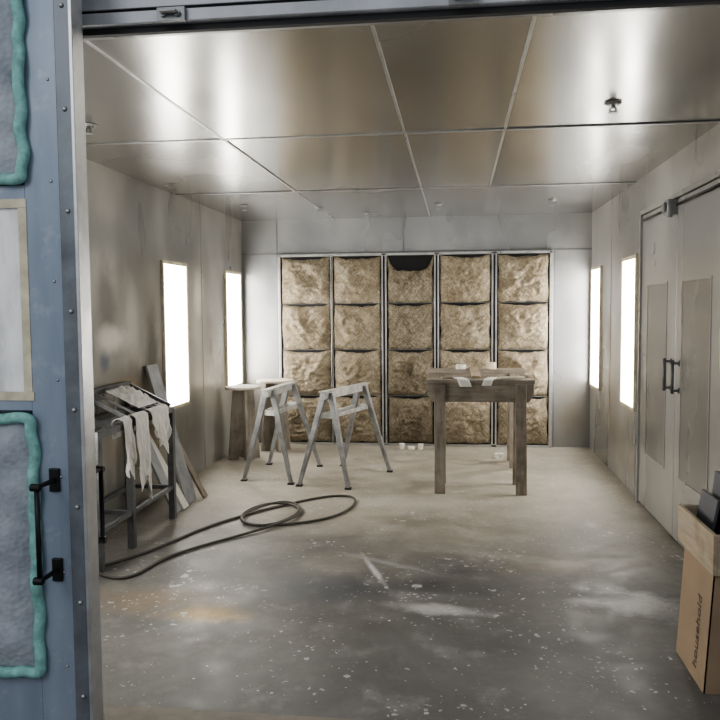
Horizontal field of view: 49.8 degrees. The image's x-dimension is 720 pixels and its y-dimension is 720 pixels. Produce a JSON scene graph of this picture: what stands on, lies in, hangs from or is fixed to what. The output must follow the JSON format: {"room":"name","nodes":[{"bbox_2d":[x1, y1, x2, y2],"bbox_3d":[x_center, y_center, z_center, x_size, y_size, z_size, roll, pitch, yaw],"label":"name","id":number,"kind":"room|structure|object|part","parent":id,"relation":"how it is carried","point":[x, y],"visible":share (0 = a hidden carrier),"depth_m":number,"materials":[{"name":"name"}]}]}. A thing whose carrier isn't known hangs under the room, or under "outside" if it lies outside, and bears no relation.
{"room":"workshop","nodes":[
{"label":"workshop","id":0,"kind":"room"},
{"bbox_2d":[96,468,104,544],"bbox_3d":[-0.943,0.528,2.752,0.018,0.277,0.128,0,4,7],"label":"bar","id":1,"kind":"object","parent":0,"point":[101,485],"depth_m":2.80,"materials":[{"name":"black metal"}]},
{"bbox_2d":[86,159,243,524],"bbox_3d":[-1.792,-0.171,6.169,0.100,2.700,6.150,0,4,7],"label":"wall","id":2,"kind":"structure","parent":0,"point":[134,224],"depth_m":6.34,"materials":[{"name":"white metal"}]},
{"bbox_2d":[160,260,189,408],"bbox_3d":[-1.638,-0.220,6.904,0.022,1.300,0.610,0,4,7],"label":"wall light fixture","id":3,"kind":"object","parent":2,"relation":"attached to","point":[174,275],"visible":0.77,"depth_m":6.89,"materials":[{"name":"white plastic"}]},
{"bbox_3d":[-1.675,-0.201,6.617,0.022,1.300,0.030,0,4,7],"label":"frame","id":4,"kind":"part","parent":3,"relation":"part of","materials":[{"name":"white metal"}]},
{"bbox_3d":[-1.643,-0.854,6.862,0.022,0.030,0.550,0,4,7],"label":"frame","id":5,"kind":"part","parent":3,"relation":"part of","materials":[{"name":"white metal"}]},
{"bbox_3d":[-1.633,0.413,6.946,0.022,0.030,0.550,0,4,7],"label":"frame","id":6,"kind":"part","parent":3,"relation":"part of","materials":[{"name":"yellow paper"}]},
{"bbox_3d":[-1.602,-0.239,7.191,0.022,1.300,0.030,0,4,7],"label":"frame","id":7,"kind":"part","parent":3,"relation":"part of","materials":[{"name":"white metal"}]},
{"bbox_2d":[200,212,205,467],"bbox_3d":[-1.554,-0.220,7.656,0.006,2.600,0.008,0,4,7],"label":"trim","id":8,"kind":"structure","parent":2,"relation":"attached to","point":[200,212],"depth_m":7.65,"materials":[{"name":"grey metal"}]},
{"bbox_2d":[224,270,242,385],"bbox_3d":[-1.414,-0.339,8.686,0.022,1.300,0.610,0,4,7],"label":"wall light fixture","id":9,"kind":"object","parent":2,"relation":"attached to","point":[232,280],"visible":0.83,"depth_m":8.67,"materials":[{"name":"white plastic"}]},
{"bbox_3d":[-1.450,-0.320,8.399,0.022,1.300,0.030,0,4,7],"label":"frame","id":10,"kind":"part","parent":9,"relation":"part of","materials":[{"name":"white metal"}]},
{"bbox_3d":[-1.419,-0.973,8.644,0.022,0.030,0.550,0,4,7],"label":"frame","id":11,"kind":"part","parent":9,"relation":"part of","materials":[{"name":"white metal"}]},
{"bbox_3d":[-1.377,-0.358,8.973,0.022,1.300,0.030,0,4,7],"label":"frame","id":12,"kind":"part","parent":9,"relation":"part of","materials":[{"name":"white metal"}]},
{"bbox_2d":[83,6,719,220],"bbox_3d":[0.209,-1.464,5.780,3.968,0.100,6.050,0,4,7],"label":"ceiling","id":13,"kind":"structure","parent":0,"point":[663,65],"depth_m":4.05,"materials":[{"name":"silver metal"}]},
{"bbox_2d":[85,123,96,134],"bbox_3d":[-1.504,-1.279,4.296,0.090,0.048,0.090,0,4,7],"label":"sprinkler","id":14,"kind":"object","parent":13,"relation":"attached to","point":[88,126],"visible":0.8,"depth_m":4.29,"materials":[{"name":"grey metal"}]},
{"bbox_2d":[84,41,333,219],"bbox_3d":[-0.677,-1.414,5.895,0.014,0.006,6.050,0,4,7],"label":"trim","id":15,"kind":"structure","parent":13,"relation":"attached to","point":[86,42],"depth_m":4.00,"materials":[{"name":"grey metal"}]},
{"bbox_2d":[370,25,430,216],"bbox_3d":[0.414,-1.414,5.758,0.014,0.006,6.050,0,4,7],"label":"trim","id":16,"kind":"structure","parent":13,"relation":"attached to","point":[372,27],"depth_m":3.76,"materials":[{"name":"grey metal"}]},
{"bbox_2d":[86,121,719,145],"bbox_3d":[0.058,-1.334,4.581,3.968,0.006,0.024,0,4,7],"label":"trim","id":17,"kind":"structure","parent":13,"relation":"attached to","point":[696,122],"depth_m":4.53,"materials":[{"name":"grey metal"}]},
{"bbox_2d":[175,182,635,195],"bbox_3d":[0.323,-1.474,6.679,3.968,0.006,0.024,0,4,7],"label":"trim","id":18,"kind":"structure","parent":13,"relation":"attached to","point":[615,182],"depth_m":6.66,"materials":[{"name":"grey metal"}]},
{"bbox_2d":[489,16,536,186],"bbox_3d":[0.857,-1.344,4.636,0.014,0.006,3.930,0,4,7],"label":"trim","id":19,"kind":"structure","parent":13,"relation":"attached to","point":[533,20],"depth_m":3.57,"materials":[{"name":"grey metal"}]},
{"bbox_2d":[604,101,621,113],"bbox_3d":[1.282,-1.276,3.925,0.090,0.048,0.090,0,4,7],"label":"sprinkler","id":20,"kind":"object","parent":13,"relation":"attached to","point":[611,104],"visible":1,"depth_m":3.92,"materials":[{"name":"grey metal"}]},
{"bbox_2d":[83,4,719,40],"bbox_3d":[-0.151,-0.263,2.800,9.000,3.300,0.100,0,4,7],"label":"wall","id":21,"kind":"structure","parent":0,"point":[712,5],"depth_m":2.74,"materials":[{"name":"black metal"}]},
{"bbox_2d":[82,0,719,38],"bbox_3d":[-0.173,-1.238,2.624,5.400,0.170,0.116,0,4,7],"label":"door frame","id":22,"kind":"structure","parent":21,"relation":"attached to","point":[100,18],"depth_m":2.65,"materials":[{"name":"black metal"}]},
{"bbox_2d":[99,443,719,719],"bbox_3d":[-0.080,1.403,3.371,9.000,0.100,11.470,0,4,7],"label":"floor","id":23,"kind":"structure","parent":0,"point":[615,572],"depth_m":4.22,"materials":[{"name":"concrete"}]},
{"bbox_2d":[0,0,76,719],"bbox_3d":[-1.661,-0.030,2.634,1.345,2.820,0.171,0,4,7],"label":"door","id":24,"kind":"structure","parent":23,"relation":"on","point":[51,695],"depth_m":2.61,"materials":[{"name":"blue metal"}]},
{"bbox_2d":[0,0,15,173],"bbox_3d":[-1.496,-0.944,2.578,0.766,0.690,0.057,0,4,7],"label":"quilt","id":25,"kind":"object","parent":24,"relation":"attached to","point":[7,95],"visible":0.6,"depth_m":2.54,"materials":[{"name":"grey fabric"}]},
{"bbox_2d":[0,208,23,391],"bbox_3d":[-1.494,-0.201,2.662,0.750,0.641,0.019,0,4,7],"label":"film","id":26,"kind":"object","parent":24,"relation":"attached to","point":[11,346],"visible":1,"depth_m":2.62,"materials":[{"name":"plastic"}]},
{"bbox_3d":[-1.497,-0.945,2.582,0.819,0.740,0.055,0,4,7],"label":"foam edge","id":27,"kind":"part","parent":24,"relation":"part of","materials":[{"name":"teal plastic"}]},
{"bbox_2d":[0,183,32,415],"bbox_3d":[-1.650,-0.036,2.725,1.345,2.820,0.012,0,4,7],"label":"back skin","id":28,"kind":"object","parent":24,"relation":"attached to","point":[1,411],"visible":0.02,"depth_m":2.67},
{"bbox_2d":[0,424,32,665],"bbox_3d":[-1.484,0.637,2.682,0.766,0.880,0.058,0,4,7],"label":"panel","id":29,"kind":"object","parent":24,"relation":"attached to","point":[16,633],"visible":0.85,"depth_m":2.64,"materials":[{"name":"grey fabric"}]},
{"bbox_2d":[0,199,34,400],"bbox_3d":[-1.490,-0.200,2.647,0.780,0.675,0.004,0,4,7],"label":"tape","id":30,"kind":"object","parent":24,"relation":"attached to","point":[28,394],"visible":1,"depth_m":2.60,"materials":[{"name":"yellow paper"}]},
{"bbox_3d":[-1.482,0.638,2.686,0.810,0.929,0.053,0,4,7],"label":"foam edge","id":31,"kind":"part","parent":24,"relation":"part of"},
{"bbox_2d":[34,478,58,579],"bbox_3d":[-1.041,0.565,2.580,0.018,0.327,0.126,0,4,7],"label":"bar","id":32,"kind":"object","parent":24,"relation":"attached to","point":[36,494],"depth_m":2.52,"materials":[{"name":"black metal"}]},
{"bbox_3d":[-1.042,0.565,2.577,0.038,0.390,0.133,0,4,7],"label":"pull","id":33,"kind":"part","parent":24,"relation":"part of","materials":[{"name":"black metal"}]},
{"bbox_2d":[46,3,85,698],"bbox_3d":[-0.989,-0.210,2.577,0.075,2.755,0.010,1,4,14],"label":"rivets","id":34,"kind":"object","parent":24,"relation":"attached to","point":[61,5],"visible":1,"depth_m":2.59,"materials":[{"name":"grey metal"}]},
{"bbox_2d":[53,0,106,719],"bbox_3d":[-0.944,-0.038,2.682,0.066,2.840,0.207,0,4,7],"label":"door frame","id":35,"kind":"structure","parent":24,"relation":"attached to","point":[60,15],"depth_m":2.59,"materials":[{"name":"metal"}]},
{"bbox_3d":[-0.926,-0.034,2.614,0.013,2.840,0.076,0,4,7],"label":"edge lip","id":36,"kind":"part","parent":35,"relation":"part of","materials":[{"name":"grey metal"}]},
{"bbox_3d":[-0.944,0.528,2.756,0.038,0.340,0.135,0,4,7],"label":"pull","id":37,"kind":"part","parent":35,"relation":"part of","materials":[{"name":"black metal"}]},
{"bbox_2d":[93,381,176,572],"bbox_3d":[-1.630,0.715,5.258,0.434,1.049,1.256,0,4,7],"label":"rack","id":38,"kind":"object","parent":23,"relation":"on","point":[138,417],"visible":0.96,"depth_m":5.26,"materials":[{"name":"black metal"}]},
{"bbox_2d":[150,441,180,511],"bbox_3d":[-1.579,0.827,6.017,0.333,0.721,0.150,0,4,7],"label":"leaning board","id":39,"kind":"object","parent":23,"relation":"on","point":[157,468],"visible":0.34,"depth_m":6.01,"materials":[{"name":"grey wood"}]},
{"bbox_2d":[150,435,188,509],"bbox_3d":[-1.551,0.867,6.158,0.352,0.622,0.120,0,4,7],"label":"leaning board","id":40,"kind":"object","parent":23,"relation":"on","point":[180,497],"visible":0.54,"depth_m":6.16,"materials":[{"name":"white wood"}]},
{"bbox_2d":[145,364,196,503],"bbox_3d":[-1.540,0.601,6.320,0.334,1.130,0.230,0,4,7],"label":"leaning board","id":41,"kind":"object","parent":23,"relation":"on","point":[153,373],"visible":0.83,"depth_m":6.32,"materials":[{"name":"grey wood"}]},
{"bbox_2d":[180,443,207,497],"bbox_3d":[-1.487,0.794,6.508,0.393,0.722,0.090,0,4,9],"label":"leaning board","id":42,"kind":"object","parent":23,"relation":"on","point":[191,470],"visible":0.48,"depth_m":6.49,"materials":[{"name":"brown wood"}]},
{"bbox_2d":[99,495,355,578],"bbox_3d":[-0.885,1.197,5.559,0.650,0.032,2.439,3,5,42],"label":"air hose","id":43,"kind":"object","parent":23,"relation":"on","point":[247,512],"visible":1,"depth_m":5.61,"materials":[{"name":"grey rubber"}]},
{"bbox_2d":[103,704,361,719],"bbox_3d":[0.285,1.380,2.864,2.950,0.006,0.120,0,4,7],"label":"trim","id":44,"kind":"structure","parent":23,"relation":"on","point":[110,712],"depth_m":3.00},
{"bbox_2d":[225,384,260,460],"bbox_3d":[-1.227,0.660,8.179,0.380,0.770,0.380,0,4,7],"label":"stool","id":45,"kind":"object","parent":23,"relation":"on","point":[243,410],"visible":0.96,"depth_m":8.14,"materials":[{"name":"brown wood"}]},
{"bbox_2d":[256,378,293,452],"bbox_3d":[-0.944,0.616,8.665,0.420,0.790,0.420,0,4,7],"label":"stool","id":46,"kind":"object","parent":23,"relation":"on","point":[269,422],"visible":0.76,"depth_m":8.63,"materials":[{"name":"brown wood"}]},
{"bbox_2d":[241,381,322,484],"bbox_3d":[-0.754,0.666,7.400,0.593,0.852,0.878,0,4,13],"label":"sawhorse","id":47,"kind":"object","parent":23,"relation":"on","point":[277,410],"visible":1,"depth_m":7.12,"materials":[{"name":"metal"}]},
{"bbox_2d":[296,382,392,489],"bbox_3d":[-0.109,0.673,7.217,0.607,0.852,1.024,1,4,23],"label":"sawhorse","id":48,"kind":"object","parent":23,"relation":"on","point":[334,413],"visible":1,"depth_m":6.93,"materials":[{"name":"metal"}]},
{"bbox_2d":[151,550,655,709],"bbox_3d":[0.065,1.283,4.389,2.613,0.001,2.494,0,4,7],"label":"chips","id":49,"kind":"object","parent":23,"relation":"on","point":[520,550],"visible":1,"depth_m":3.91,"materials":[{"name":"white paint"}]},
{"bbox_2d":[278,250,553,447],"bbox_3d":[0.598,-0.114,8.798,3.115,2.205,0.152,0,4,7],"label":"bank","id":50,"kind":"object","parent":23,"relation":"on","point":[380,320],"visible":0.87,"depth_m":8.81,"materials":[{"name":"fabric"}]},
{"bbox_2d":[428,368,525,467],"bbox_3d":[1.177,0.570,7.819,0.960,0.962,0.439,0,4,7],"label":"sawhorse","id":51,"kind":"object","parent":23,"relation":"on","point":[433,372],"visible":0.43,"depth_m":7.69,"materials":[{"name":"brown wood"}]},
{"bbox_2d":[456,364,465,368],"bbox_3d":[1.013,0.068,7.796,0.100,0.045,0.100,0,4,7],"label":"tape roll","id":52,"kind":"object","parent":51,"relation":"on","point":[458,366],"visible":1,"depth_m":7.76,"materials":[{"name":"white paper"}]},
{"bbox_2d":[470,367,480,377],"bbox_3d":[1.081,0.113,7.296,0.080,0.019,1.100,0,4,7],"label":"board","id":53,"kind":"object","parent":51,"relation":"on","point":[474,371],"visible":1,"depth_m":7.12,"materials":[{"name":"brown wood"}]},
{"bbox_2d":[486,362,495,369],"bbox_3d":[1.308,0.056,7.738,0.100,0.070,0.100,0,4,7],"label":"tape roll","id":54,"kind":"object","parent":51,"relation":"on","point":[489,365],"visible":1,"depth_m":7.69,"materials":[{"name":"yellow paper"}]},
{"bbox_2d":[426,378,534,494],"bbox_3d":[1.038,0.643,6.720,0.920,0.962,0.439,0,4,7],"label":"table","id":55,"kind":"object","parent":23,"relation":"on","point":[440,391],"visible":1,"depth_m":6.58,"materials":[{"name":"brown wood"}]},
{"bbox_2d":[440,376,456,378],"bbox_3d":[0.780,0.153,6.750,0.152,0.014,0.050,-2,4,-16],"label":"wood offcut","id":56,"kind":"object","parent":55,"relation":"on","point":[450,377],"visible":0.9,"depth_m":6.73,"materials":[{"name":"brown wood"}]},
{"bbox_2d":[454,377,471,386],"bbox_3d":[0.862,0.186,6.672,0.114,0.069,0.279,-1,4,-12],"label":"paper sheet","id":57,"kind":"object","parent":55,"relation":"on","point":[463,382],"visible":1,"depth_m":6.56,"materials":[{"name":"white paper"}]},
{"bbox_2d":[482,377,496,385],"bbox_3d":[1.114,0.182,6.628,0.092,0.059,0.248,1,4,23],"label":"paper sheet","id":58,"kind":"object","parent":55,"relation":"on","point":[488,381],"visible":1,"depth_m":6.53,"materials":[{"name":"white paper"}]},
{"bbox_2d":[499,376,524,379],"bbox_3d":[1.301,0.153,6.644,0.209,0.018,0.070,-1,4,-9],"label":"wood offcut","id":59,"kind":"object","parent":55,"relation":"on","point":[511,377],"visible":1,"depth_m":6.61,"materials":[{"name":"brown wood"}]},
{"bbox_2d":[495,453,502,458],"bbox_3d":[1.456,1.003,8.116,0.090,0.050,0.090,0,4,7],"label":"tape roll","id":60,"kind":"object","parent":23,"relation":"on","point":[497,455],"visible":1,"depth_m":8.08,"materials":[{"name":"white paper"}]},
{"bbox_2d":[676,547,719,694],"bbox_3d":[1.635,1.098,3.301,0.440,0.490,0.400,0,4,7],"label":"cardboard box","id":61,"kind":"object","parent":23,"relation":"on","point":[698,633],"visible":0.99,"depth_m":3.24,"materials":[{"name":"brown cardboard"}]},
{"bbox_2d":[692,593,701,667],"bbox_3d":[1.420,1.140,3.266,0.001,0.306,0.052,4,4,7],"label":"print","id":62,"kind":"object","parent":61,"relation":"attached to","point":[697,627],"depth_m":3.26},
{"bbox_2d":[678,471,719,575],"bbox_3d":[1.657,0.575,3.294,0.445,0.545,0.500,0,4,7],"label":"wooden crate","id":63,"kind":"object","parent":61,"relation":"on","point":[698,525],"visible":1,"depth_m":3.36,"materials":[{"name":"brown wood"}]},
{"bbox_2d":[241,213,591,446],"bbox_3d":[0.603,-0.370,8.910,3.968,2.700,0.100,0,4,7],"label":"wall","id":64,"kind":"structure","parent":0,"point":[570,230],"depth_m":8.73,"materials":[{"name":"white metal"}]},
{"bbox_2d":[276,221,278,377],"bbox_3d":[-0.957,-0.317,9.058,0.015,2.600,0.006,0,4,7],"label":"trim","id":65,"kind":"structure","parent":64,"relation":"attached to","point":[276,221],"depth_m":9.03,"materials":[{"name":"grey metal"}]},
{"bbox_2d":[403,218,403,250],"bbox_3d":[0.493,-1.424,8.802,0.015,0.380,0.006,0,4,7],"label":"trim","id":66,"kind":"structure","parent":64,"relation":"attached to","point":[403,218],"depth_m":8.80,"materials":[{"name":"grey metal"}]},
{"bbox_2d":[242,248,591,255],"bbox_3d":[0.590,-1.230,8.802,3.968,0.020,0.006,0,4,7],"label":"trim","id":67,"kind":"structure","parent":64,"relation":"attached to","point":[548,248],"depth_m":8.78,"materials":[{"name":"grey metal"}]},
{"bbox_2d":[552,251,554,446],"bbox_3d":[2.170,-0.116,8.677,0.015,2.200,0.006,0,4,7],"label":"trim","id":68,"kind":"structure","parent":64,"relation":"attached to","point":[554,251],"depth_m":8.67,"materials":[{"name":"grey metal"}]},
{"bbox_2d":[589,123,719,493],"bbox_3d":[2.244,-0.169,5.660,0.100,2.700,6.150,0,4,7],"label":"wall","id":69,"kind":"structure","parent":0,"point":[700,158],"depth_m":7.09,"materials":[{"name":"white metal"}]},
{"bbox_2d":[590,265,601,391],"bbox_3d":[2.508,-0.341,8.247,0.022,1.300,0.560,0,4,7],"label":"wall light fixture","id":70,"kind":"object","parent":69,"relation":"attached to","point":[596,272],"visible":1,"depth_m":8.20,"materials":[{"name":"white plastic"}]},
{"bbox_3d":[2.541,-0.359,8.509,0.022,1.300,0.030,0,4,7],"label":"frame","id":71,"kind":"part","parent":70,"relation":"part of","materials":[{"name":"white metal"}]},
{"bbox_3d":[2.475,-0.324,7.985,0.022,1.300,0.030,0,4,7],"label":"frame","id":72,"kind":"part","parent":70,"relation":"part of","materials":[{"name":"white metal"}]},
{"bbox_2d":[608,219,611,467],"bbox_3d":[2.425,-0.242,7.507,0.006,2.600,0.008,0,4,7],"label":"trim","id":73,"kind":"structure","parent":69,"relation":"attached to","point":[611,219],"depth_m":7.50,"materials":[{"name":"grey metal"}]},
{"bbox_2d":[619,254,637,411],"bbox_3d":[2.308,-0.235,6.663,0.022,1.300,0.560,0,4,7],"label":"wall light fixture","id":74,"kind":"object","parent":69,"relation":"attached to","point":[629,265],"visible":1,"depth_m":6.62,"materials":[{"name":"white plastic"}]},
{"bbox_3d":[2.342,-0.253,6.925,0.022,1.300,0.030,0,4,7],"label":"frame","id":75,"kind":"part","parent":74,"relation":"part of","materials":[{"name":"white metal"}]},
{"bbox_3d":[2.313,0.398,6.705,0.022,0.030,0.500,0,4,7],"label":"frame","id":76,"kind":"part","parent":74,"relation":"part of","materials":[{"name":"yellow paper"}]},
{"bbox_2d":[621,259,634,406],"bbox_3d":[2.312,-0.235,6.663,0.008,1.240,0.500,0,4,7],"label":"diffuser","id":77,"kind":"object","parent":74,"relation":"attached to","point":[627,265],"depth_m":6.66,"materials":[{"name":"white plastic"}]},
{"bbox_3d":[2.304,-0.869,6.621,0.022,0.030,0.500,0,4,7],"label":"frame","id":78,"kind":"part","parent":74,"relation":"part of","materials":[{"name":"white metal"}]},
{"bbox_3d":[2.276,-0.218,6.401,0.022,1.300,0.030,0,4,7],"label":"frame","id":79,"kind":"part","parent":74,"relation":"part of","materials":[{"name":"beige metal"}]},
{"bbox_2d":[638,198,678,534],"bbox_3d":[2.177,0.032,5.655,0.029,2.260,0.985,0,4,7],"label":"leaf","id":80,"kind":"object","parent":69,"relation":"attached to","point":[655,494],"visible":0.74,"depth_m":5.49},
{"bbox_2d":[641,211,661,221],"bbox_3d":[2.137,-1.049,5.570,0.018,0.018,0.900,0,4,7],"label":"rod","id":81,"kind":"object","parent":80,"relation":"attached to","point":[660,212],"depth_m":5.71,"materials":[{"name":"grey metal"}]},
{"bbox_2d":[651,242,655,266],"bbox_3d":[2.169,-0.782,5.725,0.003,0.175,0.140,0,4,7],"label":"label","id":82,"kind":"object","parent":80,"relation":"attached to","point":[653,263],"visible":1,"depth_m":5.72,"materials":[{"name":"white paper"}]},
{"bbox_2d":[645,284,671,465],"bbox_3d":[2.127,0.097,5.592,0.057,1.280,0.690,0,4,7],"label":"panel","id":83,"kind":"object","parent":80,"relation":"attached to","point":[656,360],"depth_m":5.64,"materials":[{"name":"metal"}]},
{"bbox_2d":[644,281,667,468],"bbox_3d":[2.161,0.092,5.668,0.007,1.310,0.560,0,4,7],"label":"bead","id":84,"kind":"object","parent":83,"relation":"attached to","point":[665,282],"visible":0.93,"depth_m":5.43},
{"bbox_3d":[2.086,0.098,5.269,0.055,0.220,0.040,0,4,7],"label":"pull handle","id":85,"kind":"part","parent":83,"relation":"part of","materials":[{"name":"metal"}]},
{"bbox_2d":[661,199,677,217],"bbox_3d":[2.061,-1.007,5.169,0.080,0.120,0.118,0,4,7],"label":"latch bracket","id":86,"kind":"object","parent":80,"relation":"attached to","point":[669,208],"visible":1,"depth_m":5.11,"materials":[{"name":"grey metal"}]},
{"bbox_2d":[635,169,719,502],"bbox_3d":[2.106,0.056,5.152,0.045,2.320,2.080,0,4,7],"label":"trim","id":87,"kind":"structure","parent":69,"relation":"attached to","point":[714,176],"depth_m":6.12,"materials":[{"name":"grey metal"}]},
{"bbox_2d":[672,178,719,548],"bbox_3d":[2.052,0.098,4.665,0.029,2.260,0.995,0,4,7],"label":"leaf","id":88,"kind":"object","parent":69,"relation":"attached to","point":[699,217],"visible":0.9,"depth_m":4.59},
{"bbox_2d":[670,278,710,494],"bbox_3d":[2.025,0.151,4.780,0.057,1.280,0.630,0,4,7],"label":"panel","id":89,"kind":"object","parent":88,"relation":"attached to","point":[696,293],"depth_m":4.73,"materials":[{"name":"metal"}]},
{"bbox_3d":[2.061,0.112,5.071,0.055,0.220,0.040,0,4,7],"label":"pull handle","id":90,"kind":"part","parent":89,"relation":"part of","materials":[{"name":"metal"}]},
{"bbox_2d":[678,275,712,496],"bbox_3d":[2.045,0.153,4.742,0.007,1.310,0.590,0,4,7],"label":"bead","id":91,"kind":"object","parent":89,"relation":"attached to","point":[711,276],"visible":0.82,"depth_m":4.49},
{"bbox_2d":[676,183,719,205],"bbox_3d":[2.014,-0.985,4.600,0.018,0.018,0.940,0,4,7],"label":"rod","id":92,"kind":"object","parent":88,"relation":"attached to","point":[717,185],"depth_m":4.59,"materials":[{"name":"grey metal"}]}
]}

